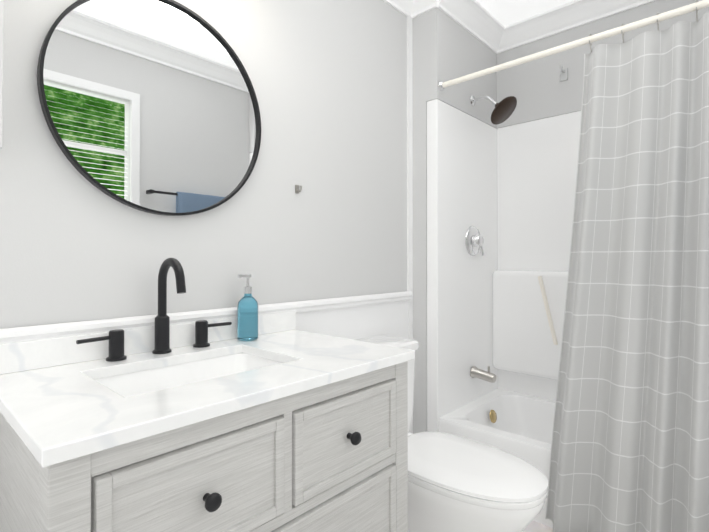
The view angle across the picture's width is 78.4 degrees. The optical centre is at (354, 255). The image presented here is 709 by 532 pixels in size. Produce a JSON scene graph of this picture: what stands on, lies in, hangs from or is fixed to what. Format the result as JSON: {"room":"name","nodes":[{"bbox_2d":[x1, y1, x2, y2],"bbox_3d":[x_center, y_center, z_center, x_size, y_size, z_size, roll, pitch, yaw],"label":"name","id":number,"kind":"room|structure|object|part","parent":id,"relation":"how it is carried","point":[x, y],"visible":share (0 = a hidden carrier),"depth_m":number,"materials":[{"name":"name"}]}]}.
{"room":"bathroom","nodes":[
{"label":"bathroom","id":0,"kind":"room"},
{"bbox_2d":[0,0,406,328],"bbox_3d":[-0.234,-0.118,1.870,0.100,2.585,3.210,0,-1,43],"label":"wall","id":1,"kind":"structure","parent":0,"point":[328,78],"depth_m":1.67,"materials":[{"name":"grey paint"}]},
{"bbox_2d":[0,0,3,149],"bbox_3d":[-0.989,-0.659,0.840,0.180,0.850,0.464,0,-1,43],"label":"upper cabinet","id":2,"kind":"object","parent":1,"relation":"attached to","point":[1,66],"visible":1,"depth_m":0.94,"materials":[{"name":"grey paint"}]},
{"bbox_2d":[37,0,260,215],"bbox_3d":[-0.593,-0.471,1.387,0.026,0.688,0.688,0,-1,43],"label":"mirror","id":3,"kind":"object","parent":1,"relation":"attached to","point":[150,106],"visible":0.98,"depth_m":1.34,"materials":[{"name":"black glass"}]},
{"bbox_2d":[295,185,301,193],"bbox_3d":[-0.227,-0.274,1.782,0.032,0.035,0.020,0,-1,43],"label":"hook","id":4,"kind":"object","parent":1,"relation":"attached to","point":[297,190],"visible":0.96,"depth_m":1.78,"materials":[{"name":"silver metal"}]},
{"bbox_2d":[295,300,407,339],"bbox_3d":[-0.453,0.695,1.548,0.008,0.955,2.250,0,-1,43],"label":"wainscoting","id":5,"kind":"structure","parent":1,"relation":"attached to","point":[359,322],"depth_m":2.06,"materials":[{"name":"white"}]},
{"bbox_2d":[383,0,412,15],"bbox_3d":[-0.421,-1.361,1.536,0.095,0.105,2.250,0,-1,43],"label":"crown molding","id":6,"kind":"structure","parent":1,"relation":"attached to","point":[404,7],"depth_m":2.30,"materials":[{"name":"white"}]},
{"bbox_2d":[407,15,412,433],"bbox_3d":[0.301,-0.064,2.364,0.014,2.485,0.034,0,-1,43],"label":"trim","id":7,"kind":"structure","parent":1,"relation":"attached to","point":[410,169],"depth_m":2.36,"materials":[{"name":"white paint"}]},
{"bbox_2d":[0,291,411,343],"bbox_3d":[-0.452,0.211,1.530,0.024,0.048,2.220,0,-1,43],"label":"trim","id":8,"kind":"structure","parent":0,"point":[21,334],"depth_m":1.40,"materials":[{"name":"white"}]},
{"bbox_2d":[412,12,426,433],"bbox_3d":[0.603,-0.112,2.628,0.100,2.585,0.760,0,-1,43],"label":"wall","id":9,"kind":"structure","parent":0,"point":[419,216],"depth_m":2.34,"materials":[{"name":"grey paint"}]},
{"bbox_2d":[411,0,436,17],"bbox_3d":[0.339,-1.354,2.300,0.170,0.105,0.095,0,-1,43],"label":"crown molding","id":10,"kind":"object","parent":9,"relation":"attached to","point":[419,7],"visible":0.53,"depth_m":2.31,"materials":[{"name":"white"}]},
{"bbox_2d":[426,7,497,128],"bbox_3d":[0.666,-1.113,2.578,0.070,0.583,0.760,0,-1,43],"label":"wall","id":11,"kind":"structure","parent":0,"point":[454,50],"depth_m":2.43,"materials":[{"name":"grey paint"}]},
{"bbox_2d":[437,0,504,53],"bbox_3d":[0.709,-1.353,2.506,0.095,0.105,0.710,0,-1,43],"label":"crown molding","id":12,"kind":"structure","parent":11,"relation":"attached to","point":[478,21],"depth_m":2.49,"materials":[{"name":"white paint"}]},
{"bbox_2d":[438,0,708,90],"bbox_3d":[0.956,-0.901,1.837,1.357,0.052,0.052,0,-1,43],"label":"curtain rod","id":13,"kind":"object","parent":11,"relation":"attached to","point":[689,8],"visible":1,"depth_m":1.82,"materials":[{"name":"white cream-white plastic"}]},
{"bbox_2d":[545,0,708,531],"bbox_3d":[1.097,0.094,1.591,0.770,2.036,0.223,0,-1,43],"label":"shower curtain","id":14,"kind":"object","parent":13,"relation":"hanging from","point":[630,444],"visible":0.98,"depth_m":1.62,"materials":[{"name":"fabric"}]},
{"bbox_2d":[476,0,573,26],"bbox_3d":[0.389,-1.465,1.304,1.800,0.100,3.210,0,-1,43],"label":"ceiling","id":15,"kind":"structure","parent":0,"point":[504,13],"depth_m":2.46,"materials":[{"name":"white paint"}]},
{"bbox_2d":[523,521,552,531],"bbox_3d":[0.389,1.220,1.282,1.800,0.100,3.210,0,-1,43],"label":"floor","id":16,"kind":"structure","parent":0,"point":[533,526],"depth_m":1.87,"materials":[{"name":"tile"}]},
{"bbox_2d":[0,311,414,531],"bbox_3d":[-0.353,0.694,1.196,0.615,0.950,0.964,0,-1,43],"label":"bathroom vanity","id":17,"kind":"object","parent":16,"relation":"on","point":[280,424],"visible":0.98,"depth_m":0.99,"materials":[{"name":"grey wood"}]},
{"bbox_3d":[-0.473,0.743,0.708,0.060,0.845,0.060,0,-1,43],"label":"leg","id":18,"kind":"part","parent":17,"relation":"part of","materials":[{"name":"grey wood"}]},
{"bbox_3d":[-0.423,0.480,0.729,0.020,0.218,0.024,0,-1,43],"label":"drawer","id":19,"kind":"part","parent":17,"relation":"part of","materials":[{"name":"grey wood"}]},
{"bbox_2d":[0,311,295,374],"bbox_3d":[-0.571,0.258,1.402,0.021,0.074,0.964,0,-1,43],"label":"backsplash","id":20,"kind":"structure","parent":17,"relation":"on","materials":[{"name":"stone"}]},
{"bbox_2d":[76,258,231,361],"bbox_3d":[-0.543,0.150,1.282,0.166,0.287,0.458,0,-1,43],"label":"faucet","id":21,"kind":"object","parent":17,"relation":"on","point":[115,338],"visible":1,"depth_m":1.30,"materials":[{"name":"black metal"}]},
{"bbox_3d":[-0.706,0.229,1.179,0.023,0.011,0.086,0,-1,43],"label":"lever","id":22,"kind":"part","parent":21,"relation":"part of","materials":[{"name":"black metal"}]},
{"bbox_3d":[-0.671,0.252,1.225,0.052,0.082,0.052,0,-1,43],"label":"handle","id":23,"kind":"part","parent":21,"relation":"part of","materials":[{"name":"black metal"}]},
{"bbox_3d":[-0.584,0.238,1.319,0.054,0.112,0.054,0,-1,43],"label":"spout","id":24,"kind":"part","parent":21,"relation":"part of","materials":[{"name":"black metal"}]},
{"bbox_3d":[-0.538,0.100,1.277,0.152,0.187,0.025,0,-1,43],"label":"spout","id":25,"kind":"part","parent":21,"relation":"part of","materials":[{"name":"black metal"}]},
{"bbox_3d":[-0.497,0.254,1.413,0.052,0.082,0.052,0,-1,43],"label":"handle","id":26,"kind":"part","parent":21,"relation":"part of","materials":[{"name":"black metal"}]},
{"bbox_3d":[-0.454,0.231,1.451,0.023,0.011,0.086,0,-1,43],"label":"lever","id":27,"kind":"part","parent":21,"relation":"part of","materials":[{"name":"black metal"}]},
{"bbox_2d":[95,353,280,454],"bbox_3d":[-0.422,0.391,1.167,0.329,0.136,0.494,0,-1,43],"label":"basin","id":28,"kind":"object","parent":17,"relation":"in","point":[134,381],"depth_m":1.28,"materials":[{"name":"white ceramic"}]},
{"bbox_3d":[-0.299,0.384,0.863,0.020,0.024,0.340,0,-1,43],"label":"drawer","id":29,"kind":"part","parent":17,"relation":"part of","materials":[{"name":"grey wood"}]},
{"bbox_3d":[-0.302,0.481,0.865,0.012,0.170,0.340,0,-1,43],"label":"drawer panel","id":30,"kind":"part","parent":17,"relation":"part of","materials":[{"name":"grey wood"}]},
{"bbox_3d":[-0.281,0.481,0.852,0.038,0.034,0.034,0,-1,43],"label":"drawer knob","id":31,"kind":"part","parent":17,"relation":"part of","materials":[{"name":"black metal"}]},
{"bbox_3d":[-0.163,0.345,1.023,0.020,0.045,0.820,0,-1,43],"label":"rail","id":32,"kind":"part","parent":17,"relation":"part of","materials":[{"name":"white stone"}]},
{"bbox_2d":[237,274,257,340],"bbox_3d":[-0.376,0.181,1.527,0.072,0.230,0.074,0,-1,43],"label":"soap bottle","id":33,"kind":"object","parent":17,"relation":"on","point":[247,318],"visible":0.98,"depth_m":1.50,"materials":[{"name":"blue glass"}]},
{"bbox_3d":[-0.299,0.578,0.861,0.020,0.024,0.340,0,-1,43],"label":"drawer","id":34,"kind":"part","parent":17,"relation":"part of","materials":[{"name":"grey wood"}]},
{"bbox_3d":[-0.176,0.482,0.996,0.020,0.218,0.024,0,-1,43],"label":"drawer","id":35,"kind":"part","parent":17,"relation":"part of","materials":[{"name":"grey wood"}]},
{"bbox_3d":[-0.138,0.483,1.037,0.020,0.218,0.024,0,-1,43],"label":"drawer","id":36,"kind":"part","parent":17,"relation":"part of","materials":[{"name":"grey wood"}]},
{"bbox_3d":[-0.163,0.610,1.021,0.020,0.025,0.820,0,-1,43],"label":"rail","id":37,"kind":"part","parent":17,"relation":"part of","materials":[{"name":"grey wood"}]},
{"bbox_3d":[-0.157,0.641,1.015,0.020,0.024,0.760,0,-1,43],"label":"drawer","id":38,"kind":"part","parent":17,"relation":"part of","materials":[{"name":"grey wood"}]},
{"bbox_3d":[-0.160,0.764,1.017,0.012,0.223,0.760,0,-1,43],"label":"drawer panel","id":39,"kind":"part","parent":17,"relation":"part of","materials":[{"name":"grey wood"}]},
{"bbox_3d":[-0.014,0.387,1.171,0.020,0.024,0.340,0,-1,43],"label":"drawer","id":40,"kind":"part","parent":17,"relation":"part of","materials":[{"name":"grey wood"}]},
{"bbox_3d":[-0.017,0.484,1.173,0.012,0.170,0.340,0,-1,43],"label":"drawer panel","id":41,"kind":"part","parent":17,"relation":"part of","materials":[{"name":"grey wood"}]},
{"bbox_3d":[-0.014,0.581,1.169,0.020,0.024,0.340,0,-1,43],"label":"drawer","id":42,"kind":"part","parent":17,"relation":"part of","materials":[{"name":"grey wood"}]},
{"bbox_3d":[-0.002,0.484,1.152,0.038,0.034,0.034,0,-1,43],"label":"drawer knob","id":43,"kind":"part","parent":17,"relation":"part of","materials":[{"name":"black metal"}]},
{"bbox_3d":[0.110,0.767,1.302,0.020,0.271,0.024,0,-1,43],"label":"drawer","id":44,"kind":"part","parent":17,"relation":"part of","materials":[{"name":"grey wood"}]},
{"bbox_3d":[0.110,0.485,1.304,0.020,0.218,0.024,0,-1,43],"label":"drawer","id":45,"kind":"part","parent":17,"relation":"part of","materials":[{"name":"grey wood"}]},
{"bbox_3d":[0.125,0.748,1.353,0.060,0.845,0.060,0,-1,43],"label":"leg","id":46,"kind":"part","parent":17,"relation":"part of","materials":[{"name":"grey wood"}]},
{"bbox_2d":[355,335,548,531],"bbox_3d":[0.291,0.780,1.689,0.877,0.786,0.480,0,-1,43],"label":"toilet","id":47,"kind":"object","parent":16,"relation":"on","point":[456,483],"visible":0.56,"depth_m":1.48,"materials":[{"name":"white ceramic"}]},
{"bbox_3d":[0.059,0.409,1.907,0.245,0.040,0.480,0,-1,43],"label":"tank lid","id":48,"kind":"part","parent":47,"relation":"part of","materials":[{"name":"white ceramic"}]},
{"bbox_3d":[0.056,0.616,1.909,0.226,0.372,0.450,0,-1,43],"label":"tank","id":49,"kind":"part","parent":47,"relation":"part of","materials":[{"name":"white ceramic"}]},
{"bbox_3d":[0.401,0.782,1.587,0.573,0.022,0.390,0,-1,43],"label":"seat","id":50,"kind":"part","parent":47,"relation":"part of","materials":[{"name":"white plastic"}]},
{"bbox_3d":[0.401,0.757,1.588,0.577,0.028,0.392,0,-1,43],"label":"seat lid","id":51,"kind":"part","parent":47,"relation":"part of","materials":[{"name":"white plastic"}]},
{"bbox_2d":[427,95,580,527],"bbox_3d":[1.190,0.117,2.081,1.496,2.120,0.758,0,-1,43],"label":"shower","id":52,"kind":"object","parent":16,"relation":"on","point":[500,205],"visible":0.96,"depth_m":2.52,"materials":[{"name":"white plastic"}]},
{"bbox_3d":[0.713,-0.085,2.526,0.056,0.176,0.176,0,-1,43],"label":"valve plate","id":53,"kind":"part","parent":52,"relation":"part of","materials":[{"name":"silver metal"}]},
{"bbox_3d":[0.741,0.683,2.494,0.141,0.074,0.068,0,-1,43],"label":"spout","id":54,"kind":"part","parent":52,"relation":"part of","materials":[{"name":"silver metal"}]},
{"bbox_3d":[0.750,-0.881,2.498,0.155,0.076,0.018,0,-1,43],"label":"arm","id":55,"kind":"part","parent":52,"relation":"part of"},
{"bbox_2d":[439,389,554,527],"bbox_3d":[1.173,1.011,2.056,1.358,0.330,0.709,0,-1,43],"label":"tub","id":56,"kind":"object","parent":52,"relation":"in","point":[519,423],"depth_m":2.44,"materials":[{"name":"white ceramic"}]},
{"bbox_2d":[492,270,567,379],"bbox_3d":[1.121,0.400,2.525,0.648,0.620,0.099,0,-1,43],"label":"shelf","id":57,"kind":"object","parent":52,"relation":"attached to","point":[522,341],"depth_m":2.56,"materials":[{"name":"white plastic"}]},
{"bbox_2d":[497,0,708,127],"bbox_3d":[1.431,-1.115,2.353,1.360,0.583,0.050,0,-1,43],"label":"wall","id":58,"kind":"structure","parent":0,"point":[537,89],"depth_m":2.54,"materials":[{"name":"grey paint"}]},
{"bbox_2d":[560,65,567,81],"bbox_3d":[1.195,-1.048,2.494,0.040,0.077,0.060,0,-1,43],"label":"hook","id":59,"kind":"object","parent":58,"relation":"attached to","point":[564,74],"visible":1,"depth_m":2.50,"materials":[{"name":"white plastic"}]},
{"bbox_2d":[496,0,655,53],"bbox_3d":[1.382,-1.354,2.301,1.360,0.105,0.095,0,-1,43],"label":"crown molding","id":60,"kind":"structure","parent":58,"relation":"attached to","point":[562,18],"depth_m":2.49,"materials":[{"name":"white"}]}
]}

